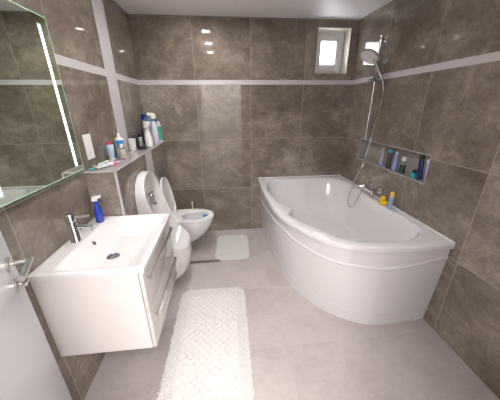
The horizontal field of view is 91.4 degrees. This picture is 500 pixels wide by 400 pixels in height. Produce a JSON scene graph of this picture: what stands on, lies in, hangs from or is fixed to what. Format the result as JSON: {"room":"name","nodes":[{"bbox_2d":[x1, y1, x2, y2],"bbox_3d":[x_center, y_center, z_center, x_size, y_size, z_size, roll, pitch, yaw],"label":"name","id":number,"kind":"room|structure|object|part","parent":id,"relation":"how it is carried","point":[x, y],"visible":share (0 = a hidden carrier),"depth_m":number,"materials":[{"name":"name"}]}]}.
{"room":"bathroom","nodes":[
{"label":"bathroom","id":0,"kind":"room"},
{"bbox_2d":[0,0,143,399],"bbox_3d":[-1.068,-0.153,1.440,0.100,2.408,2.905,-3,21,-5],"label":"wall","id":1,"kind":"structure","parent":0,"point":[34,224],"depth_m":1.44,"materials":[{"name":"tile"}]},
{"bbox_2d":[0,0,83,206],"bbox_3d":[-0.976,-0.423,1.033,0.030,0.753,0.624,-3,21,-5],"label":"wall mirror","id":2,"kind":"object","parent":1,"relation":"attached to","point":[39,148],"visible":1,"depth_m":1.07,"materials":[{"name":"silver mirror"}]},
{"bbox_2d":[54,53,106,76],"bbox_3d":[-0.982,-0.583,0.863,0.002,0.050,2.125,-3,21,-5],"label":"trim","id":3,"kind":"structure","parent":1,"relation":"attached to","point":[60,60],"depth_m":1.50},
{"bbox_2d":[82,134,94,159],"bbox_3d":[-1.033,-0.342,1.567,0.011,0.156,0.086,-3,21,-5],"label":"wall socket","id":4,"kind":"object","parent":1,"relation":"attached to","point":[87,141],"visible":1,"depth_m":1.55,"materials":[{"name":"white plastic"}]},
{"bbox_2d":[30,221,176,356],"bbox_3d":[-0.739,0.452,1.443,0.498,0.472,0.595,-3,21,-5],"label":"vanity cabinet","id":5,"kind":"object","parent":1,"relation":"attached to","point":[88,315],"visible":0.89,"depth_m":1.18,"materials":[{"name":"white paint"}]},
{"bbox_2d":[26,213,170,281],"bbox_3d":[-0.748,0.247,1.363,0.484,0.088,0.609,-3,21,-5],"label":"washbasin","id":6,"kind":"object","parent":5,"relation":"in","point":[124,244],"visible":0.93,"depth_m":1.31,"materials":[{"name":"ceramic"}]},
{"bbox_2d":[64,212,94,243],"bbox_3d":[-0.898,0.144,1.291,0.127,0.160,0.058,-3,21,-5],"label":"mixer tap","id":7,"kind":"object","parent":6,"relation":"on","point":[73,227],"visible":1,"depth_m":1.27,"materials":[{"name":"silver metal"}]},
{"bbox_3d":[-0.898,0.091,1.270,0.119,0.048,0.050,-3,21,-5],"label":"lever","id":8,"kind":"part","parent":7,"relation":"part of","materials":[{"name":"silver metal"}]},
{"bbox_3d":[-0.880,0.139,1.297,0.088,0.031,0.023,-5,22,-10],"label":"spout","id":9,"kind":"part","parent":7,"relation":"part of","materials":[{"name":"silver metal"}]},
{"bbox_2d":[91,195,104,222],"bbox_3d":[-0.935,0.055,1.506,0.055,0.170,0.055,-3,21,-5],"label":"spray bottle","id":10,"kind":"object","parent":6,"relation":"on","point":[98,213],"visible":1,"depth_m":1.49,"materials":[{"name":"blue plastic"}]},
{"bbox_3d":[-0.527,0.333,1.421,0.018,0.229,0.593,-3,21,-5],"label":"drawer","id":11,"kind":"part","parent":5,"relation":"part of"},
{"bbox_3d":[-0.506,0.279,1.403,0.026,0.016,0.505,-3,21,-5],"label":"handle","id":12,"kind":"part","parent":5,"relation":"part of","materials":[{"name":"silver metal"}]},
{"bbox_3d":[-0.525,0.552,1.506,0.018,0.234,0.593,-3,21,-5],"label":"drawer","id":13,"kind":"part","parent":5,"relation":"part of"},
{"bbox_3d":[-0.504,0.496,1.487,0.026,0.016,0.505,-3,21,-5],"label":"handle","id":14,"kind":"part","parent":5,"relation":"part of","materials":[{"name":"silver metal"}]},
{"bbox_2d":[91,0,129,151],"bbox_3d":[-1.103,-0.989,1.943,0.002,1.211,0.195,-3,21,-5],"label":"trim","id":15,"kind":"structure","parent":1,"relation":"attached to","point":[98,8],"depth_m":1.92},
{"bbox_2d":[116,73,138,84],"bbox_3d":[-1.144,-1.136,2.301,0.002,0.046,0.583,-3,21,-5],"label":"trim","id":16,"kind":"structure","parent":1,"relation":"attached to","point":[119,76],"depth_m":2.25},
{"bbox_2d":[84,142,170,215],"bbox_3d":[-1.000,0.134,2.373,0.187,1.197,1.393,-3,21,-5],"label":"wall","id":17,"kind":"structure","parent":0,"point":[103,184],"depth_m":1.62,"materials":[{"name":"tile"}]},
{"bbox_2d":[114,171,125,214],"bbox_3d":[-0.838,0.378,1.739,0.012,1.198,0.012,-3,21,-5],"label":"trim","id":18,"kind":"structure","parent":17,"relation":"attached to","point":[115,172],"depth_m":1.57,"materials":[{"name":"silver metal"}]},
{"bbox_2d":[85,142,161,171],"bbox_3d":[-1.008,-0.425,2.160,0.181,0.002,1.387,-3,21,-5],"label":"shelf","id":19,"kind":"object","parent":17,"relation":"on","point":[131,156],"depth_m":1.82,"materials":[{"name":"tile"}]},
{"bbox_2d":[95,161,116,167],"bbox_3d":[-0.957,-0.232,1.626,0.038,0.022,0.150,8,23,21],"label":"toothpaste tube","id":20,"kind":"object","parent":19,"relation":"on","point":[115,162],"visible":1,"depth_m":1.62,"materials":[{"name":"white plastic"}]},
{"bbox_2d":[106,142,114,159],"bbox_3d":[-1.032,-0.362,1.808,0.042,0.134,0.041,16,26,36],"label":"toothpaste tube","id":21,"kind":"object","parent":19,"relation":"on","point":[110,148],"visible":0.79,"depth_m":1.79,"materials":[{"name":"blue plastic"}]},
{"bbox_2d":[114,132,124,156],"bbox_3d":[-1.038,-0.445,1.947,0.068,0.188,0.068,-3,21,-5],"label":"lotion bottle","id":22,"kind":"object","parent":19,"relation":"on","point":[118,140],"visible":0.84,"depth_m":1.92,"materials":[{"name":"white plastic"}]},
{"bbox_2d":[118,144,127,159],"bbox_3d":[-0.970,-0.370,1.853,0.057,0.116,0.057,-3,21,-5],"label":"perfume bottle","id":23,"kind":"object","parent":19,"relation":"on","point":[122,152],"visible":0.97,"depth_m":1.83,"materials":[{"name":"beige glass"}]},
{"bbox_2d":[127,138,135,150],"bbox_3d":[-1.071,-0.506,2.222,0.068,0.104,0.068,-3,21,-5],"label":"cup","id":24,"kind":"object","parent":19,"relation":"on","point":[131,141],"visible":0.9,"depth_m":2.20,"materials":[{"name":"white plastic"}]},
{"bbox_2d":[132,134,138,147],"bbox_3d":[-1.085,-0.554,2.310,0.048,0.132,0.048,-3,21,-5],"label":"can","id":25,"kind":"object","parent":19,"relation":"on","point":[133,135],"visible":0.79,"depth_m":2.29,"materials":[{"name":"black metal"}]},
{"bbox_2d":[137,134,143,145],"bbox_3d":[-1.073,-0.581,2.387,0.044,0.126,0.044,-3,21,-5],"label":"can","id":26,"kind":"object","parent":19,"relation":"on","point":[140,140],"visible":0.8,"depth_m":2.37,"materials":[{"name":"silver metal"}]},
{"bbox_2d":[141,114,145,142],"bbox_3d":[-1.093,-0.734,2.538,0.051,0.302,0.064,-16,26,-35],"label":"spray bottle","id":27,"kind":"object","parent":19,"relation":"on","point":[143,116],"visible":0.45,"depth_m":2.50,"materials":[{"name":"blue plastic"}]},
{"bbox_2d":[143,126,152,146],"bbox_3d":[-0.998,-0.623,2.390,0.072,0.200,0.072,-3,21,-5],"label":"spray bottle","id":28,"kind":"object","parent":19,"relation":"on","point":[148,138],"visible":0.98,"depth_m":2.37,"materials":[{"name":"white plastic"}]},
{"bbox_2d":[142,122,153,144],"bbox_3d":[-1.036,-0.674,2.477,0.080,0.233,0.080,-3,21,-5],"label":"can","id":29,"kind":"object","parent":19,"relation":"on","point":[143,123],"visible":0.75,"depth_m":2.43,"materials":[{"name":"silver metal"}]},
{"bbox_2d":[146,113,159,143],"bbox_3d":[-1.021,-0.755,2.574,0.090,0.315,0.090,-3,21,-5],"label":"spray bottle","id":30,"kind":"object","parent":19,"relation":"on","point":[155,134],"visible":0.93,"depth_m":2.55,"materials":[{"name":"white plastic"}]},
{"bbox_2d":[156,121,162,141],"bbox_3d":[-1.008,-0.757,2.703,0.058,0.225,0.058,-3,21,-5],"label":"bottle","id":31,"kind":"object","parent":19,"relation":"on","point":[158,124],"visible":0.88,"depth_m":2.68,"materials":[{"name":"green plastic"}]},
{"bbox_2d":[83,141,164,172],"bbox_3d":[-1.004,-0.422,2.157,0.189,0.005,1.395,-3,21,-5],"label":"trim","id":32,"kind":"structure","parent":17,"relation":"attached to","point":[163,141],"depth_m":1.66,"materials":[{"name":"silver metal"}]},
{"bbox_2d":[145,150,154,173],"bbox_3d":[-0.908,0.125,2.399,0.002,1.195,0.192,-3,21,-5],"label":"trim","id":33,"kind":"structure","parent":17,"relation":"attached to","point":[149,161],"depth_m":2.21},
{"bbox_2d":[157,157,164,177],"bbox_3d":[-0.943,-0.347,2.594,0.012,0.165,0.250,-3,21,-5],"label":"flush plate","id":34,"kind":"object","parent":17,"relation":"attached to","point":[160,164],"visible":1,"depth_m":2.57,"materials":[{"name":"grey plastic"}]},
{"bbox_2d":[135,171,191,280],"bbox_3d":[-0.710,0.272,2.172,0.335,1.080,0.421,-3,21,-5],"label":"urinal","id":35,"kind":"object","parent":17,"relation":"attached to","point":[149,196],"visible":0.63,"depth_m":2.15,"materials":[{"name":"ceramic"}]},
{"bbox_2d":[160,177,213,242],"bbox_3d":[-0.677,0.124,2.740,0.528,0.796,0.384,-3,21,-5],"label":"toilet","id":36,"kind":"object","parent":17,"relation":"attached to","point":[196,222],"visible":0.76,"depth_m":2.71,"materials":[{"name":"ceramic"}]},
{"bbox_3d":[-0.897,-0.031,2.655,0.089,0.442,0.384,-3,21,-5],"label":"lid","id":37,"kind":"part","parent":36,"relation":"part of","materials":[{"name":"white plastic"}]},
{"bbox_3d":[-0.643,0.176,2.763,0.462,0.018,0.374,-3,21,-5],"label":"seat","id":38,"kind":"part","parent":36,"relation":"part of","materials":[{"name":"white plastic"}]},
{"bbox_3d":[-0.676,0.341,2.824,0.520,0.330,0.370,-3,21,-5],"label":"bowl","id":39,"kind":"part","parent":36,"relation":"part of","materials":[{"name":"ceramic"}]},
{"bbox_2d":[128,14,359,230],"bbox_3d":[0.002,-0.767,3.002,2.580,2.408,0.210,-3,21,-5],"label":"wall","id":40,"kind":"structure","parent":0,"point":[219,140],"depth_m":2.77,"materials":[{"name":"tile"}]},
{"bbox_2d":[138,80,351,84],"bbox_3d":[-0.002,-1.294,2.684,2.360,0.046,0.002,-3,21,-5],"label":"trim","id":41,"kind":"structure","parent":40,"relation":"attached to","point":[141,82],"depth_m":2.68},
{"bbox_2d":[315,27,351,73],"bbox_3d":[0.893,-1.657,2.749,0.368,0.435,0.189,-3,21,-5],"label":"window","id":42,"kind":"structure","parent":40,"relation":"in","point":[330,40],"depth_m":2.78,"materials":[{"name":"paint"}]},
{"bbox_3d":[0.888,-1.688,2.811,0.192,0.252,0.004,-3,21,-5],"label":"pane","id":43,"kind":"part","parent":42,"relation":"part of","materials":[{"name":"clear glass"}]},
{"bbox_3d":[0.887,-1.679,2.806,0.312,0.376,0.046,-3,21,-5],"label":"sash","id":44,"kind":"part","parent":42,"relation":"part of","materials":[{"name":"plastic"}]},
{"bbox_2d":[114,0,390,19],"bbox_3d":[-0.068,-1.052,0.268,3.211,0.100,5.065,-3,21,-5],"label":"ceiling","id":45,"kind":"structure","parent":0,"point":[310,9],"depth_m":2.23,"materials":[{"name":"paint"}]},
{"bbox_2d":[84,228,498,399],"bbox_3d":[-0.043,1.293,1.128,3.211,0.080,4.975,-3,21,-5],"label":"floor","id":46,"kind":"structure","parent":0,"point":[300,350],"depth_m":1.65,"materials":[{"name":"tile"}]},
{"bbox_2d":[189,259,220,263],"bbox_3d":[-0.590,0.671,2.631,0.555,0.002,0.060,-3,21,-5],"label":"floor drain","id":47,"kind":"object","parent":46,"relation":"on","point":[211,260],"visible":0.66,"depth_m":2.64,"materials":[{"name":"silver metal"}]},
{"bbox_2d":[156,286,254,399],"bbox_3d":[-0.288,0.988,1.783,0.597,0.020,1.001,-3,21,-5],"label":"bath mat","id":48,"kind":"object","parent":46,"relation":"on","point":[208,358],"visible":1,"depth_m":1.67,"materials":[{"name":"fabric"}]},
{"bbox_2d":[215,234,249,259],"bbox_3d":[-0.208,0.552,2.905,0.422,0.020,0.562,-3,21,-5],"label":"bath mat","id":49,"kind":"object","parent":46,"relation":"on","point":[229,247],"visible":1,"depth_m":2.86,"materials":[{"name":"fabric"}]},
{"bbox_2d":[258,175,455,324],"bbox_3d":[0.729,0.337,2.470,1.094,0.722,1.720,-3,21,-5],"label":"bathtub","id":50,"kind":"object","parent":46,"relation":"on","point":[367,262],"visible":0.97,"depth_m":1.89,"materials":[{"name":"ceramic"}]},
{"bbox_2d":[258,176,455,253],"bbox_3d":[0.728,0.225,2.426,1.094,0.462,1.720,-3,21,-5],"label":"tub","id":51,"kind":"object","parent":50,"relation":"in","point":[301,214],"depth_m":2.35,"materials":[{"name":"ceramic"}]},
{"bbox_2d":[378,196,387,204],"bbox_3d":[1.220,0.003,2.234,0.084,0.080,0.090,12,25,30],"label":"rubber duck","id":52,"kind":"object","parent":50,"relation":"on","point":[382,201],"visible":1,"depth_m":2.22},
{"bbox_2d":[387,192,394,209],"bbox_3d":[1.226,0.007,2.119,0.033,0.157,0.033,-3,21,-5],"label":"shampoo bottle","id":53,"kind":"object","parent":50,"relation":"on","point":[392,194],"visible":1,"depth_m":2.11,"materials":[{"name":"blue plastic"}]},
{"bbox_2d":[340,0,499,399],"bbox_3d":[1.388,-0.265,1.674,0.120,2.408,2.905,-3,21,-5],"label":"wall","id":54,"kind":"structure","parent":0,"point":[451,116],"depth_m":1.64,"materials":[{"name":"tile"}]},
{"bbox_2d":[352,181,382,196],"bbox_3d":[1.161,-0.113,2.442,0.201,0.097,0.235,-3,21,-5],"label":"mixer tap","id":55,"kind":"object","parent":54,"relation":"attached to","point":[368,187],"visible":1,"depth_m":2.41,"materials":[{"name":"silver metal"}]},
{"bbox_3d":[1.122,-0.137,2.502,0.145,0.058,0.047,3,22,10],"label":"lever","id":56,"kind":"part","parent":55,"relation":"part of","materials":[{"name":"silver metal"}]},
{"bbox_2d":[347,80,383,207],"bbox_3d":[1.146,-0.492,2.462,0.058,1.277,0.263,-6,22,-14],"label":"shower hose","id":57,"kind":"object","parent":55,"relation":"attached to","point":[382,80],"visible":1,"depth_m":2.42,"materials":[{"name":"silver metal"}]},
{"bbox_2d":[364,34,387,139],"bbox_3d":[1.187,-1.039,2.319,0.088,0.918,0.155,-3,21,-5],"label":"shower rail","id":58,"kind":"object","parent":54,"relation":"attached to","point":[375,77],"visible":0.94,"depth_m":2.31,"materials":[{"name":"silver metal"}]},
{"bbox_2d":[360,48,383,80],"bbox_3d":[1.110,-1.228,2.230,0.153,0.280,0.280,-3,21,-5],"label":"shower","id":59,"kind":"object","parent":58,"relation":"attached to","point":[370,56],"visible":1,"depth_m":2.21,"materials":[{"name":"silver metal"}]},
{"bbox_3d":[1.151,-1.173,2.192,0.032,0.204,0.164,-7,22,-16],"label":"handle","id":60,"kind":"part","parent":59,"relation":"part of","materials":[{"name":"silver metal"}]},
{"bbox_2d":[357,138,430,183],"bbox_3d":[1.267,-0.397,2.265,0.005,0.222,0.984,-3,21,-5],"label":"trim","id":61,"kind":"structure","parent":54,"relation":"attached to","point":[360,138],"depth_m":2.08,"materials":[{"name":"silver metal"}]},
{"bbox_2d":[358,139,430,183],"bbox_3d":[1.325,-0.399,2.271,0.119,0.216,0.978,-3,21,-5],"label":"wall niche","id":62,"kind":"object","parent":54,"relation":"in","point":[374,151],"visible":0.47,"depth_m":2.30,"materials":[{"name":"grey tile"}]},
{"bbox_2d":[379,147,385,165],"bbox_3d":[1.292,-0.424,2.381,0.036,0.175,0.040,-3,21,-5],"label":"tube","id":63,"kind":"object","parent":62,"relation":"in","point":[383,150],"visible":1,"depth_m":2.37,"materials":[{"name":"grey plastic"}]},
{"bbox_2d":[385,149,393,167],"bbox_3d":[1.304,-0.384,2.281,0.042,0.172,0.046,-3,21,-5],"label":"shampoo bottle","id":64,"kind":"object","parent":62,"relation":"in","point":[390,152],"visible":1,"depth_m":2.27,"materials":[{"name":"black plastic"}]},
{"bbox_2d":[391,152,397,170],"bbox_3d":[1.313,-0.352,2.201,0.042,0.170,0.042,-3,21,-5],"label":"lotion bottle","id":65,"kind":"object","parent":62,"relation":"in","point":[394,165],"visible":1,"depth_m":2.19,"materials":[{"name":"purple plastic"}]},
{"bbox_2d":[399,157,406,173],"bbox_3d":[1.324,-0.301,2.108,0.045,0.142,0.045,-3,21,-5],"label":"mouthwash bottle","id":66,"kind":"object","parent":62,"relation":"in","point":[403,164],"visible":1,"depth_m":2.10,"materials":[{"name":"green plastic"}]},
{"bbox_2d":[410,169,416,177],"bbox_3d":[1.339,-0.216,1.992,0.044,0.068,0.044,-3,21,-5],"label":"jar","id":67,"kind":"object","parent":62,"relation":"in","point":[414,171],"visible":0.96,"depth_m":1.98,"materials":[{"name":"teal plastic"}]},
{"bbox_2d":[416,155,425,179],"bbox_3d":[1.345,-0.255,1.920,0.036,0.197,0.063,-1,21,-2],"label":"bottle","id":68,"kind":"object","parent":62,"relation":"in","point":[422,157],"visible":0.99,"depth_m":1.91,"materials":[{"name":"blue plastic"}]},
{"bbox_2d":[423,159,429,181],"bbox_3d":[1.351,-0.221,1.858,0.025,0.174,0.037,-3,21,-5],"label":"bottle","id":69,"kind":"object","parent":62,"relation":"in","point":[429,159],"visible":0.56,"depth_m":1.85,"materials":[{"name":"purple plastic"}]},
{"bbox_2d":[352,51,499,84],"bbox_3d":[1.323,-0.827,1.448,0.002,0.046,2.903,-3,21,-5],"label":"trim","id":70,"kind":"structure","parent":54,"relation":"attached to","point":[495,56],"depth_m":1.64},
{"bbox_3d":[0.323,0.333,0.154,2.580,2.408,0.120,-3,21,-5],"label":"wall","id":71,"kind":"structure","parent":0,"visible":0},
{"bbox_2d":[0,231,71,399],"bbox_3d":[-0.640,0.368,0.583,0.108,2.032,0.800,-13,24,-29],"label":"door","id":72,"kind":"structure","parent":71,"relation":"in","point":[29,369],"depth_m":0.83,"materials":[{"name":"paint"}]},
{"bbox_3d":[-0.770,0.231,0.812,0.060,0.020,0.133,-13,24,-29],"label":"handle","id":73,"kind":"part","parent":72,"relation":"part of","materials":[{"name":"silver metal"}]}
]}

